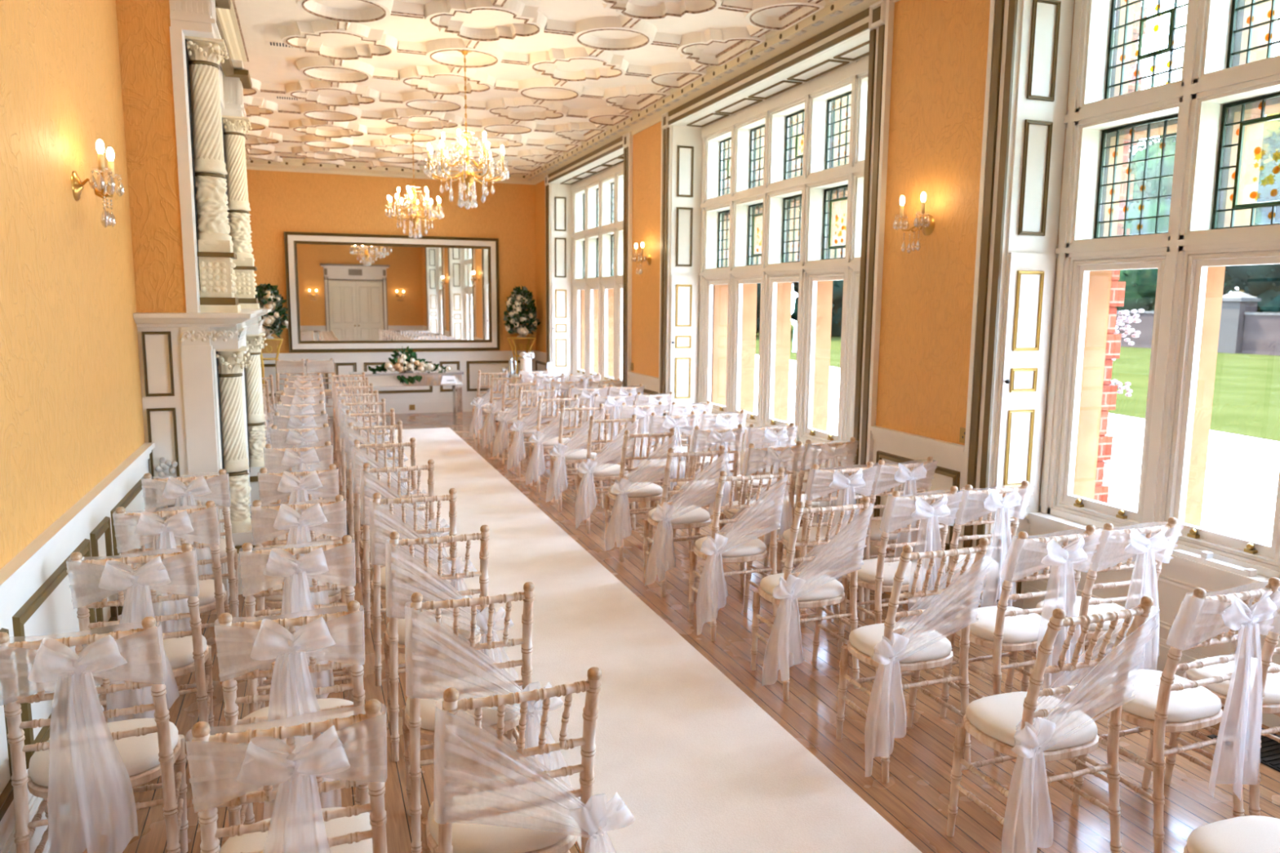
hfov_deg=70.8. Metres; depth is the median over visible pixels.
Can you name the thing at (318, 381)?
spindle chair
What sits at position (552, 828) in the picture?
cushion
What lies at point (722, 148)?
window pane
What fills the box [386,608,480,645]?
cushion
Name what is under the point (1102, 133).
light
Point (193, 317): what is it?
mantel shelf
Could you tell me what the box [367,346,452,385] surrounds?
flower arrangement
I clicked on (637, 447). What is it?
cushion
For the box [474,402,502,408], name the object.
cushion
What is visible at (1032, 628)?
cushion
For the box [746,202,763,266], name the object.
light
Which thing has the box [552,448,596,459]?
cushion
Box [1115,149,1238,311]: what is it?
tree
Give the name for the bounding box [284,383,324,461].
spindle chair
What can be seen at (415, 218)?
chandelier
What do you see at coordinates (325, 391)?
cushion
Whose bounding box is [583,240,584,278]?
light
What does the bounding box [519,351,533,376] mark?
candle holder
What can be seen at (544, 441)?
cushion
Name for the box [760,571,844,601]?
cushion
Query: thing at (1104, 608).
cushion
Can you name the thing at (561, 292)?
shutter
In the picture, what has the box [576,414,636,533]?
spindle chair
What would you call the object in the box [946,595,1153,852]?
spindle chair
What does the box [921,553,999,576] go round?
cushion
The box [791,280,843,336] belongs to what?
tree
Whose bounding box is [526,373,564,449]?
spindle chair
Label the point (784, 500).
cushion
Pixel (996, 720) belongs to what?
cushion
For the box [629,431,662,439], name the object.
cushion
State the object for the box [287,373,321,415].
spindle chair
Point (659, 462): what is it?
cushion
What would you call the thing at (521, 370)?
spindle chair
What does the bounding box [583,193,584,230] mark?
light
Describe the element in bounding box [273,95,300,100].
ceiling vent
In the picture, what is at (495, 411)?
cushion
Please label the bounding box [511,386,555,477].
spindle chair
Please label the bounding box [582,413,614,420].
cushion
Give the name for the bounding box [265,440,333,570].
spindle chair
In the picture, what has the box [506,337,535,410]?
stand
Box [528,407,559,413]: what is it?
cushion
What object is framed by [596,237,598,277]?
light
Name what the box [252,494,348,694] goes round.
spindle chair
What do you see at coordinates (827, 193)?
light
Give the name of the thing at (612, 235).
mullion
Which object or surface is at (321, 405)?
spindle chair
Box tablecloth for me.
[508,373,560,405]
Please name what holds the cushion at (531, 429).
on the spindle chair at (519, 431)
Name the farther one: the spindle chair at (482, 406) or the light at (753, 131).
the spindle chair at (482, 406)
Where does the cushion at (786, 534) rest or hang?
on the spindle chair at (833, 548)
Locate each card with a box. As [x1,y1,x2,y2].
[440,375,456,384]
[546,362,554,375]
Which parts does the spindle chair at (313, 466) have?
leg, rail, rail, rail, rail, leg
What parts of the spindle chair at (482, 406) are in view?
leg, leg, seat frame, rail, rail, rail, leg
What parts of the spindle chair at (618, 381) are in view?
leg, rail, leg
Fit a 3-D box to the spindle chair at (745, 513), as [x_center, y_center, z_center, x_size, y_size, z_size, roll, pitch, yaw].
[0.801,0.552,6.095,0.421,0.963,0.450,-3,8,-21]
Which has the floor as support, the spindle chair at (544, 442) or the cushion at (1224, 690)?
the spindle chair at (544, 442)
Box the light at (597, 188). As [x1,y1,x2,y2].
[596,188,598,226]
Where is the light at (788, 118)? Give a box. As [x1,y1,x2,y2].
[783,109,804,179]
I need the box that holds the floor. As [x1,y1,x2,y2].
[48,409,1279,852]
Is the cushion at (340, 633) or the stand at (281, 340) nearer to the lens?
the cushion at (340, 633)
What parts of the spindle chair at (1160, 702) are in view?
leg, leg, seat frame, leg, rail, rail, rail, rail, leg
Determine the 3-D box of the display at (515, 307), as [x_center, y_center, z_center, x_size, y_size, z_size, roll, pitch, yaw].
[-1.963,-1.917,14.969,0.635,0.865,0.527,-2,8,-20]
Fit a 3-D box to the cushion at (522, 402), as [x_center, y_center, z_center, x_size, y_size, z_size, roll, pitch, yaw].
[-1.508,-0.319,12.317,0.400,0.056,0.347,-3,8,-22]
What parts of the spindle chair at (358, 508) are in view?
leg, seat frame, rail, rail, rail, leg, leg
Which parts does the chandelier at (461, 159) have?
bulb, bulb, bulb, arm, arm, arm, arm, bulb, bulb, chain, stem, arm, arm, arm, arm, arm, arm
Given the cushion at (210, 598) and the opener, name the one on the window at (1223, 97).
the opener
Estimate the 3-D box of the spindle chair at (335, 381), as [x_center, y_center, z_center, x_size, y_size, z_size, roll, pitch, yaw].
[-3.436,-0.120,10.729,0.421,0.963,0.450,-3,8,-21]
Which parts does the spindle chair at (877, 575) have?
leg, leg, seat frame, leg, rail, rail, rail, rail, leg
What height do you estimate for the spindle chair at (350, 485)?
0.963 m
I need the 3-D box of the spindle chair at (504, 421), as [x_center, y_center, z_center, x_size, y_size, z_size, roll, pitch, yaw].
[-1.445,-0.075,10.519,0.421,0.963,0.450,-3,8,-21]
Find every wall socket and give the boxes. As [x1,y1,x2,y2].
[408,404,414,410]
[959,427,965,443]
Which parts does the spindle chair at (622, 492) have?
leg, leg, seat frame, rail, rail, rail, rail, leg, leg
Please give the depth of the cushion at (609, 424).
10.04 m
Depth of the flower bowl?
13.35 m
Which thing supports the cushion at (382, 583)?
on the spindle chair at (380, 583)
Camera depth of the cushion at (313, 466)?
7.42 m
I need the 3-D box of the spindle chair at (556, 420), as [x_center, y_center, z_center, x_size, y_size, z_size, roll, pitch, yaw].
[-0.922,-0.106,10.779,0.421,0.963,0.450,-3,8,-21]
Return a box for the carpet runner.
[379,427,922,852]
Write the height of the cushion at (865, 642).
0.056 m
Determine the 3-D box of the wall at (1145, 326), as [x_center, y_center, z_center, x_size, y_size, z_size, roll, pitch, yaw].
[27.184,-5.576,51.292,0.600,2.020,12.400,-2,8,-20]
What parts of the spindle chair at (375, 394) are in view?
leg, seat frame, rail, rail, rail, rail, leg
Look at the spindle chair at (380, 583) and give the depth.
4.36 m
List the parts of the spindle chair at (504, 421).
leg, leg, seat frame, rail, rail, rail, rail, leg, leg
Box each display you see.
[254,283,288,338]
[502,286,540,337]
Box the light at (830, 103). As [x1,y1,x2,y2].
[825,91,851,169]
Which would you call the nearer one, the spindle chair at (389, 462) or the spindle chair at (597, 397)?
the spindle chair at (389, 462)
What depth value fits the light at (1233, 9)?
4.22 m
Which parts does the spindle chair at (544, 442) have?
leg, leg, seat frame, rail, rail, rail, rail, leg, leg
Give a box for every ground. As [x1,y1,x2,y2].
[754,313,1279,544]
[755,320,1279,440]
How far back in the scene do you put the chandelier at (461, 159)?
7.76 m
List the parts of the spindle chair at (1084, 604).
leg, seat frame, leg, leg, rail, rail, rail, rail, leg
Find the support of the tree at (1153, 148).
on the ground at (1242, 471)
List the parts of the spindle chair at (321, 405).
leg, rail, rail, rail, rail, seat frame, leg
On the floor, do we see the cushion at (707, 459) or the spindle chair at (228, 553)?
the spindle chair at (228, 553)
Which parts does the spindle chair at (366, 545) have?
leg, leg, seat frame, rail, rail, rail, rail, leg, leg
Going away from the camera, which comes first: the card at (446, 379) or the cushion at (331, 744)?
the cushion at (331, 744)
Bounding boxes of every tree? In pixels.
[755,283,760,333]
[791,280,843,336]
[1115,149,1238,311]
[1128,132,1230,293]
[1223,120,1279,312]
[1237,112,1279,311]
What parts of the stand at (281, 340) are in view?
leg, leg, leg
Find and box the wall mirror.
[284,231,499,352]
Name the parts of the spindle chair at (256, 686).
leg, leg, rail, rail, rail, rail, seat frame, leg, leg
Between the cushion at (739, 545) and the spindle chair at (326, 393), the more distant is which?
the spindle chair at (326, 393)
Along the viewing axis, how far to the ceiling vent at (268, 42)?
7.61 m
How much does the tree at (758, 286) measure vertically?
12.079 m
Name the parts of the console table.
leg, leg, leg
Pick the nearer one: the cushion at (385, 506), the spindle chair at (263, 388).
the cushion at (385, 506)
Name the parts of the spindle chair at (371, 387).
leg, rail, rail, leg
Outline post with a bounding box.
[791,323,797,351]
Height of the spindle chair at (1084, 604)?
0.963 m
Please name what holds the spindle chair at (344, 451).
on the floor
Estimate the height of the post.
1.360 m
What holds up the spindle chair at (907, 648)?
on the floor
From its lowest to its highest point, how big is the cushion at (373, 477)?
0.056 m
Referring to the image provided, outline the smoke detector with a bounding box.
[427,100,437,103]
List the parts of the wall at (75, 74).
panel moulding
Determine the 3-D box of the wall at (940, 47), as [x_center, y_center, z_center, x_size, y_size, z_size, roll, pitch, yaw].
[1.274,-1.032,7.989,0.675,4.390,16.656,-2,8,-20]
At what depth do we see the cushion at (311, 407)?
11.35 m
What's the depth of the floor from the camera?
3.92 m
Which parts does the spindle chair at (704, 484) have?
leg, leg, seat frame, rail, rail, rail, rail, leg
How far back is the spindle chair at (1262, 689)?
3.21 m
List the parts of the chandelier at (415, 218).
arm, chain, stem, arm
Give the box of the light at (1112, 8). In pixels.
[1104,0,1187,99]
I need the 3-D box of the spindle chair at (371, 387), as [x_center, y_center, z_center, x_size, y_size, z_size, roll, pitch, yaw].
[-3.157,-0.017,9.998,0.421,0.963,0.450,-2,8,-19]
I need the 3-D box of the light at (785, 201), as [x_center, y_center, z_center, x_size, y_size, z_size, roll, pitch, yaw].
[1.435,-1.777,8.110,0.020,0.605,0.588,-2,8,-20]
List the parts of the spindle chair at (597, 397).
leg, leg, seat frame, rail, rail, rail, leg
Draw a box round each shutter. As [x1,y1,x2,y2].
[551,283,571,378]
[670,275,698,415]
[992,253,1055,519]
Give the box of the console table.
[348,369,463,424]
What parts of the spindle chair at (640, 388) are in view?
leg, seat frame, rail, rail, rail, rail, leg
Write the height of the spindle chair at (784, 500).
0.963 m
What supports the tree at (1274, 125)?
on the ground at (1242, 471)
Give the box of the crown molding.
[215,0,900,185]
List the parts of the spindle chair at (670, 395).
leg, seat frame, rail, rail, rail, rail, leg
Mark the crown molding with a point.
(834, 11)
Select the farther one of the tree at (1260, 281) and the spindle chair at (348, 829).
the tree at (1260, 281)
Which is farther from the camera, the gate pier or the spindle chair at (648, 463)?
the gate pier
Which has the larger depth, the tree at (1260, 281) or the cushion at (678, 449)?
the tree at (1260, 281)
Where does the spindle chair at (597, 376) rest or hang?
on the floor
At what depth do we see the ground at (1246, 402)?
25.27 m
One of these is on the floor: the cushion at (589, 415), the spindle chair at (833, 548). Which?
the spindle chair at (833, 548)
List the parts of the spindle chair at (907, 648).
leg, leg, seat frame, leg, rail, rail, rail, rail, leg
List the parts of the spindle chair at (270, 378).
leg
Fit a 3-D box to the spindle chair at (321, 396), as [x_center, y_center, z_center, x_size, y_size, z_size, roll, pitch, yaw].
[-3.360,0.113,9.039,0.421,0.963,0.450,-2,8,-19]
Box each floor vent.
[1207,727,1279,772]
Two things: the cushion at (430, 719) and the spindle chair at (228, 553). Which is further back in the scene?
the spindle chair at (228, 553)
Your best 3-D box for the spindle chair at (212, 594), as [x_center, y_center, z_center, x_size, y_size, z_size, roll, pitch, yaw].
[-2.158,0.788,4.202,0.421,0.963,0.450,-3,8,-22]
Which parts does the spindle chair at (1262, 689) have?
leg, seat frame, leg, leg, rail, rail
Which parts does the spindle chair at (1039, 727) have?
leg, seat frame, leg, leg, rail, rail, rail, rail, leg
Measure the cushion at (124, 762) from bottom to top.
0.056 m
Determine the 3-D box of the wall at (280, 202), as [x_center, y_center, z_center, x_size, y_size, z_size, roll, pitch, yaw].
[-3.736,-2.211,14.794,5.500,3.990,0.250,-2,8,-20]
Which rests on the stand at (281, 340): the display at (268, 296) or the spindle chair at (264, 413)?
the display at (268, 296)
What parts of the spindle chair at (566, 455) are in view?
leg, leg, seat frame, rail, rail, rail, rail, leg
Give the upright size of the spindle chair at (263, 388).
0.963 m
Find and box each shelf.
[133,308,271,327]
[237,308,264,313]
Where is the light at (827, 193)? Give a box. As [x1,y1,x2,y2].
[822,184,848,259]
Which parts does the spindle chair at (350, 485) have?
leg, leg, seat frame, rail, rail, rail, rail, leg, leg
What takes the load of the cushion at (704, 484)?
on the spindle chair at (704, 484)
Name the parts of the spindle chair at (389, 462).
leg, rail, rail, rail, rail, leg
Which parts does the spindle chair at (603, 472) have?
leg, leg, seat frame, rail, rail, rail, rail, leg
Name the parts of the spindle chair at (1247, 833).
seat frame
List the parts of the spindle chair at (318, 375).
leg, rail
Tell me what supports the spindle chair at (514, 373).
on the floor
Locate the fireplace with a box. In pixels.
[133,0,272,603]
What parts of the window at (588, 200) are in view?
reveal moulding, shutter moulding, sash, soffit panel, soffit moulding, sash, sill, apron panel, frame, sash, sash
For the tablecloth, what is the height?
0.432 m
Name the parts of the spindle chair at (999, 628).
leg, seat frame, leg, leg, rail, rail, rail, rail, leg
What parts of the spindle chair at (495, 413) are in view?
leg, leg, seat frame, rail, rail, rail, rail, leg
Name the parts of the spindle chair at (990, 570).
leg, leg, seat frame, rail, rail, rail, rail, leg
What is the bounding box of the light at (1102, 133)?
[1093,114,1177,238]
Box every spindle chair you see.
[0,616,188,852]
[70,542,213,803]
[115,500,229,715]
[143,469,239,640]
[191,698,386,852]
[217,600,370,837]
[241,534,355,783]
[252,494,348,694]
[259,464,339,620]
[262,374,275,425]
[262,381,273,466]
[262,386,271,442]
[262,393,271,444]
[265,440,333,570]
[271,422,329,533]
[274,359,306,412]
[274,410,327,502]
[277,400,324,502]
[281,391,324,478]
[284,377,323,458]
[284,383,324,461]
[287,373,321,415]
[306,358,333,407]
[332,372,366,448]
[333,377,371,459]
[335,382,375,471]
[337,390,382,485]
[340,398,388,502]
[346,408,397,523]
[346,420,406,548]
[353,437,420,582]
[359,459,438,628]
[370,488,462,686]
[383,524,493,761]
[402,582,535,852]
[421,666,601,852]
[472,369,508,443]
[484,374,523,453]
[495,380,536,463]
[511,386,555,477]
[512,368,548,440]
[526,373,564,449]
[528,394,577,493]
[542,378,583,457]
[550,403,603,511]
[562,385,605,473]
[563,373,599,438]
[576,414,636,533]
[579,377,620,449]
[582,392,631,487]
[596,383,642,463]
[604,427,675,561]
[607,401,662,503]
[625,391,673,483]
[635,411,695,524]
[643,445,724,596]
[654,400,711,499]
[671,424,742,552]
[682,409,744,510]
[688,467,785,641]
[719,440,801,587]
[722,422,795,530]
[751,496,870,700]
[776,437,855,572]
[776,461,873,627]
[834,456,933,617]
[835,537,989,782]
[837,485,958,675]
[908,480,1029,661]
[940,524,1095,755]
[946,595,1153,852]
[1021,517,1177,712]
[1071,577,1279,852]
[1164,604,1279,815]
[1182,815,1279,852]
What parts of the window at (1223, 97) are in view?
architrave, shutter moulding, reveal moulding, sash, apron panel, sill, frame, sash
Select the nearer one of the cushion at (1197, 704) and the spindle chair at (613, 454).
the cushion at (1197, 704)
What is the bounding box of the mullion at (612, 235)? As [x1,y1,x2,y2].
[611,234,613,275]
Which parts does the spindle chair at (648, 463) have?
leg, leg, seat frame, rail, rail, rail, rail, leg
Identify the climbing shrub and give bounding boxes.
[1104,308,1144,463]
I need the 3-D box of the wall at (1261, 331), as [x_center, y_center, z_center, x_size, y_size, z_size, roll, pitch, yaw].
[33.828,-3.047,33.295,0.600,2.020,23.500,-2,8,-20]
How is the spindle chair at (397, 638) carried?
on the floor
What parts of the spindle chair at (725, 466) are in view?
leg, leg, seat frame, rail, rail, rail, leg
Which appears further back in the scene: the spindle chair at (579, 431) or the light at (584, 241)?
the light at (584, 241)
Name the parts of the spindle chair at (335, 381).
leg, rail, leg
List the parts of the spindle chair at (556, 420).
leg, seat frame, rail, rail, rail, leg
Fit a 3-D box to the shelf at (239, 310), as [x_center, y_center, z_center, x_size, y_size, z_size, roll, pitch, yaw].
[-3.153,-0.856,6.699,0.563,0.016,3.110,-2,8,-20]
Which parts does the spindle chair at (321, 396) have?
leg, rail, rail, rail, seat frame, rail, leg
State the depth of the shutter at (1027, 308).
5.15 m
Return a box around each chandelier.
[384,133,444,239]
[422,50,509,209]
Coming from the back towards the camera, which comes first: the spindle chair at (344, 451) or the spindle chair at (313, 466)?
the spindle chair at (344, 451)
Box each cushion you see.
[28,718,177,786]
[92,631,207,675]
[132,578,225,611]
[157,537,235,563]
[219,807,373,852]
[238,697,355,759]
[256,624,348,662]
[263,571,340,601]
[269,531,333,550]
[274,507,328,519]
[275,390,302,395]
[278,476,327,491]
[282,459,324,471]
[286,433,321,442]
[288,424,321,427]
[289,414,319,420]
[292,406,319,408]
[310,389,333,394]
[345,422,369,429]
[345,431,374,439]
[347,473,398,487]
[353,456,392,468]
[360,498,412,512]
[360,524,429,546]
[372,562,450,590]
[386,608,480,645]
[405,675,520,731]
[427,773,577,852]
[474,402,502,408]
[486,408,517,415]
[497,416,532,424]
[512,425,550,434]
[515,400,544,405]
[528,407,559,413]
[531,436,572,446]
[544,413,577,421]
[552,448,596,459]
[564,405,591,412]
[564,422,598,431]
[579,463,627,476]
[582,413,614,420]
[585,434,623,443]
[604,422,631,428]
[608,482,662,497]
[610,445,653,456]
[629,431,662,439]
[638,458,685,471]
[648,505,710,524]
[659,445,697,453]
[676,476,729,489]
[693,456,733,468]
[694,534,766,557]
[724,499,785,516]
[728,475,777,488]
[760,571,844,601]
[779,493,837,510]
[782,525,851,547]
[841,520,910,540]
[848,557,927,585]
[848,622,951,662]
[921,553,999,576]
[954,605,1048,643]
[965,691,1097,751]
[1035,595,1134,631]
[1093,669,1222,722]
[1185,654,1279,703]
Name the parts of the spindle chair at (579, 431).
leg, leg, seat frame, rail, rail, rail, rail, leg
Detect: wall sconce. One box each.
[71,139,124,227]
[631,242,651,275]
[893,191,934,253]
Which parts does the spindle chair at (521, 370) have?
leg, rail, leg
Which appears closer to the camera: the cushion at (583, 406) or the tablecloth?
the cushion at (583, 406)
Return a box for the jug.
[507,358,516,377]
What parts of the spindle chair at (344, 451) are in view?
leg, leg, seat frame, rail, rail, rail, rail, leg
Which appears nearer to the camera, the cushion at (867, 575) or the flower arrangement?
the cushion at (867, 575)
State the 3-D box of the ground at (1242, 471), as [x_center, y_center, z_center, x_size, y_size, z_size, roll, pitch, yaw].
[59.371,-9.525,90.466,166.000,0.300,250.000,-2,8,-20]
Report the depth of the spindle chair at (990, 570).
4.67 m
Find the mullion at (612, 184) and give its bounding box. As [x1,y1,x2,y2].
[611,182,613,223]
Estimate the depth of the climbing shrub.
5.78 m
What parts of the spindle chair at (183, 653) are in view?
leg, leg, rail, rail, rail, rail, seat frame, leg, leg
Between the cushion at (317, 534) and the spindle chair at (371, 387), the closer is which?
the cushion at (317, 534)
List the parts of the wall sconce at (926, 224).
bulb, arm, bulb, plate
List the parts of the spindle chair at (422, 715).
leg, leg, seat frame, rail, rail, rail, rail, leg, leg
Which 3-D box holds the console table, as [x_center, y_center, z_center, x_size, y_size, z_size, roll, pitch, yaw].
[-3.499,-0.423,13.540,1.620,0.793,0.510,-2,8,-20]
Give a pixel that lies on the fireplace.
(203, 415)
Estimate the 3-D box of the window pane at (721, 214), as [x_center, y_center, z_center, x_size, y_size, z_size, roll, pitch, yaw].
[0.949,-1.962,9.426,0.020,0.605,0.588,-2,8,-20]
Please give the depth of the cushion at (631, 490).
6.60 m
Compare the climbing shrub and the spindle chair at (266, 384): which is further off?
the spindle chair at (266, 384)
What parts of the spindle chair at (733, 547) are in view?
leg, leg, seat frame, rail, rail, rail, leg, rail, leg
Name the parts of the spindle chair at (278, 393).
leg, leg, seat frame, rail, rail, leg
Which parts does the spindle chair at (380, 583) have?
leg, leg, seat frame, rail, rail, rail, rail, leg, leg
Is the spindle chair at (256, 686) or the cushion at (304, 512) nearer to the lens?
the spindle chair at (256, 686)
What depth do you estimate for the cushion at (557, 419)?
10.67 m
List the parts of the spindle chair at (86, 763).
leg, leg, rail, rail, rail, rail, seat frame, leg, leg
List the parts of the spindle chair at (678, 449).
leg, seat frame, rail, rail, rail, rail, leg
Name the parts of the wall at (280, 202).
panel moulding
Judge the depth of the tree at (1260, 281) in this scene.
47.00 m
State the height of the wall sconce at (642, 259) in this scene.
0.364 m
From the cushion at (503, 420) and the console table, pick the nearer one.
the cushion at (503, 420)
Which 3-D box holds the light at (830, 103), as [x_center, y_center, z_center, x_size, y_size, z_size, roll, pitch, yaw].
[1.684,-2.408,7.351,0.020,0.605,0.588,-2,8,-20]
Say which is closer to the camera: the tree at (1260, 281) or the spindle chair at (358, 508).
the spindle chair at (358, 508)
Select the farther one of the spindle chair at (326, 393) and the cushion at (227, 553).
the spindle chair at (326, 393)
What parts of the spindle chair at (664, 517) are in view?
leg, leg, seat frame, rail, rail, rail, rail, leg, leg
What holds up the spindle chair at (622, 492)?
on the floor
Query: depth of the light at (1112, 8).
4.79 m
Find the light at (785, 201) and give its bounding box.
[781,194,801,262]
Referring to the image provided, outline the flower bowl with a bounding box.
[400,368,413,373]
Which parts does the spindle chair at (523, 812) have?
leg, leg, seat frame, rail, rail, rail, rail, leg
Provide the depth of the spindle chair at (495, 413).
11.11 m
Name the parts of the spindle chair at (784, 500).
leg, seat frame, leg, rail, rail, rail, rail, leg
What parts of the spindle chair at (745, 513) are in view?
leg, leg, seat frame, leg, rail, rail, rail, rail, leg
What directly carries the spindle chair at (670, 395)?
on the floor
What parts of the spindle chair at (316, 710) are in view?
leg, leg, rail, rail, rail, rail, seat frame, leg, leg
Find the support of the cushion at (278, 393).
on the spindle chair at (278, 393)
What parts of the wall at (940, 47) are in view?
panel moulding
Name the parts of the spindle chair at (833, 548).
leg, leg, seat frame, leg, rail, rail, rail, rail, leg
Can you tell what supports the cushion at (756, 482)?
on the spindle chair at (751, 429)
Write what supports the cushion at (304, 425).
on the spindle chair at (286, 388)
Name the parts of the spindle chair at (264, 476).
leg, leg, rail, rail, rail, rail, seat frame, leg, leg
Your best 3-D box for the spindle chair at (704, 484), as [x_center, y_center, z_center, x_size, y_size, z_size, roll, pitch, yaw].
[0.506,0.438,6.903,0.421,0.963,0.450,-2,8,-20]
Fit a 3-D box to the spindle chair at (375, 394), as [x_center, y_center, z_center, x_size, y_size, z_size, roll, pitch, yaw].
[-2.876,0.091,9.227,0.421,0.963,0.450,-2,8,-19]
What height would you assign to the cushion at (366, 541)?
0.056 m
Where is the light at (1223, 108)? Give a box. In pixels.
[1211,92,1279,229]
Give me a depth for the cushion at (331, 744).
2.86 m
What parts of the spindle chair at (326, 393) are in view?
leg, rail, rail, rail, rail, seat frame, leg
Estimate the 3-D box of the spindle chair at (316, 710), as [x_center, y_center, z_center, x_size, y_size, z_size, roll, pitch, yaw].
[-1.093,0.977,2.892,0.421,0.963,0.450,-2,8,-19]
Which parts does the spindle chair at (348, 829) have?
leg, rail, rail, rail, rail, leg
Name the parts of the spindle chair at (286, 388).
leg, rail, rail, rail, leg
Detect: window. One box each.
[544,131,632,445]
[658,0,894,559]
[955,0,1279,727]
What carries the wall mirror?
attached to the wall at (280, 202)
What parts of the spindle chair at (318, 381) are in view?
leg, rail, leg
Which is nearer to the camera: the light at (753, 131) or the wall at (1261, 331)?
the light at (753, 131)
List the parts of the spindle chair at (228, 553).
leg, leg, rail, rail, rail, rail, seat frame, leg, leg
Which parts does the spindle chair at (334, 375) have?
leg, rail, leg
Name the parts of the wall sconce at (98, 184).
plate, arm, bulb, arm, bulb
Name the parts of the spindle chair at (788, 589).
leg, leg, seat frame, leg, rail, rail, rail, rail, leg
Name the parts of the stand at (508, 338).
leg, leg, leg, leg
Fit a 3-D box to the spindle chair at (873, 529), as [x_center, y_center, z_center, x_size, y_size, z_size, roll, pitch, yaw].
[1.480,0.635,5.533,0.421,0.963,0.450,-3,8,-22]
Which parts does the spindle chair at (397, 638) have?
leg, leg, seat frame, rail, rail, rail, rail, leg, leg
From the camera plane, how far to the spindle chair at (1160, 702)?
3.08 m
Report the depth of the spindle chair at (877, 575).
4.54 m
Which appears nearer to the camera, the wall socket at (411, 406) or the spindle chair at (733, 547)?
the spindle chair at (733, 547)
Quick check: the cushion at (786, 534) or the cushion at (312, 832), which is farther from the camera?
the cushion at (786, 534)
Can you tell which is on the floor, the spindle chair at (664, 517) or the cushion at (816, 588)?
the spindle chair at (664, 517)
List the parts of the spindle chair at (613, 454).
leg, leg, seat frame, rail, rail, rail, rail, leg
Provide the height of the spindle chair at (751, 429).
0.963 m
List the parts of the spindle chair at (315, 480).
leg, rail, rail, rail, seat frame, leg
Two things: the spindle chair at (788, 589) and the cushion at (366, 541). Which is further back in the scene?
the cushion at (366, 541)
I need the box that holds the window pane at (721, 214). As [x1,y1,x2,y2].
[717,209,729,267]
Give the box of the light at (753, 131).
[749,124,764,188]
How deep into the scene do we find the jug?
13.86 m
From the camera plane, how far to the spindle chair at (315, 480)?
6.58 m
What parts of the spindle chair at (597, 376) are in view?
leg, seat frame, rail, leg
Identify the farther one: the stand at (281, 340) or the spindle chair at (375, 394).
the stand at (281, 340)
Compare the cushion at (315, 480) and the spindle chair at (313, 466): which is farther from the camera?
the spindle chair at (313, 466)
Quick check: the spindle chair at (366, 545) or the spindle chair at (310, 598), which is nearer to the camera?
the spindle chair at (310, 598)
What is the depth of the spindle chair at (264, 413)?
8.77 m
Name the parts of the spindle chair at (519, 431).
leg, leg, seat frame, rail, rail, rail, rail, leg, leg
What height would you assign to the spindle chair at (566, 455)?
0.963 m
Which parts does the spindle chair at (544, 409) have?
leg, seat frame, rail, leg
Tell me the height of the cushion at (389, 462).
0.056 m
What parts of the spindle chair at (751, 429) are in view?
leg, leg, seat frame, leg, rail, rail, rail, leg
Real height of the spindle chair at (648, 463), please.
0.963 m
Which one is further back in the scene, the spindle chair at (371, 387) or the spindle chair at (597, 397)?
the spindle chair at (371, 387)
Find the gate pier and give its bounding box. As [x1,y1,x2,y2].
[1217,291,1261,353]
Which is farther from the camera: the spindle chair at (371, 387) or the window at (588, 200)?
the window at (588, 200)
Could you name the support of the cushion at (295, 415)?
on the spindle chair at (318, 381)
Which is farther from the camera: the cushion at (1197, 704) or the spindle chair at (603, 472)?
the spindle chair at (603, 472)
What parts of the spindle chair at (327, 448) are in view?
leg, leg, rail, rail, rail, seat frame, leg, leg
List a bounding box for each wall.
[0,0,186,852]
[246,169,536,416]
[533,0,1075,605]
[1115,311,1154,348]
[1241,312,1279,355]
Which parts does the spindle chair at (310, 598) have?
leg, leg, rail, rail, rail, rail, seat frame, leg, leg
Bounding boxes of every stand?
[260,337,283,399]
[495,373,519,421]
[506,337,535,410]
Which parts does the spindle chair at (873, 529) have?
leg, leg, seat frame, leg, rail, rail, rail, rail, leg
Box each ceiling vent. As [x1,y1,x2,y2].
[266,40,299,48]
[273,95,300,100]
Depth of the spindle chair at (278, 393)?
13.60 m
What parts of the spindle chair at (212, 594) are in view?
leg, leg, rail, rail, rail, rail, seat frame, leg, leg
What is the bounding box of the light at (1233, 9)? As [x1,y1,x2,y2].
[1226,0,1279,68]
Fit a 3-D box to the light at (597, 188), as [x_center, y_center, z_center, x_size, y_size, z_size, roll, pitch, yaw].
[-0.547,-3.257,13.393,0.020,0.605,0.588,-2,8,-20]
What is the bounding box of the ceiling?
[234,0,826,176]
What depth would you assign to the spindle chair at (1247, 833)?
2.32 m
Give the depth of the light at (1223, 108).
4.29 m
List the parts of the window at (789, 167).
shutter moulding, reveal moulding, sash, sash, soffit panel, apron panel, sill, soffit moulding, sash, frame, sash, sash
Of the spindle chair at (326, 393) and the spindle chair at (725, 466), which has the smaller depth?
the spindle chair at (725, 466)
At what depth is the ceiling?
8.18 m
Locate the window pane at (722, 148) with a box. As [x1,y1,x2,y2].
[719,137,731,195]
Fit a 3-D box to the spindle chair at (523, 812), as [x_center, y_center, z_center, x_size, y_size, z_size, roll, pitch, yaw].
[-0.354,1.049,2.407,0.421,0.963,0.450,-3,8,-21]
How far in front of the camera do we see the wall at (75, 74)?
3.71 m
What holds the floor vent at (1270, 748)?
in the floor
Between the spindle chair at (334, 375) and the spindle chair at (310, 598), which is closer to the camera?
the spindle chair at (310, 598)

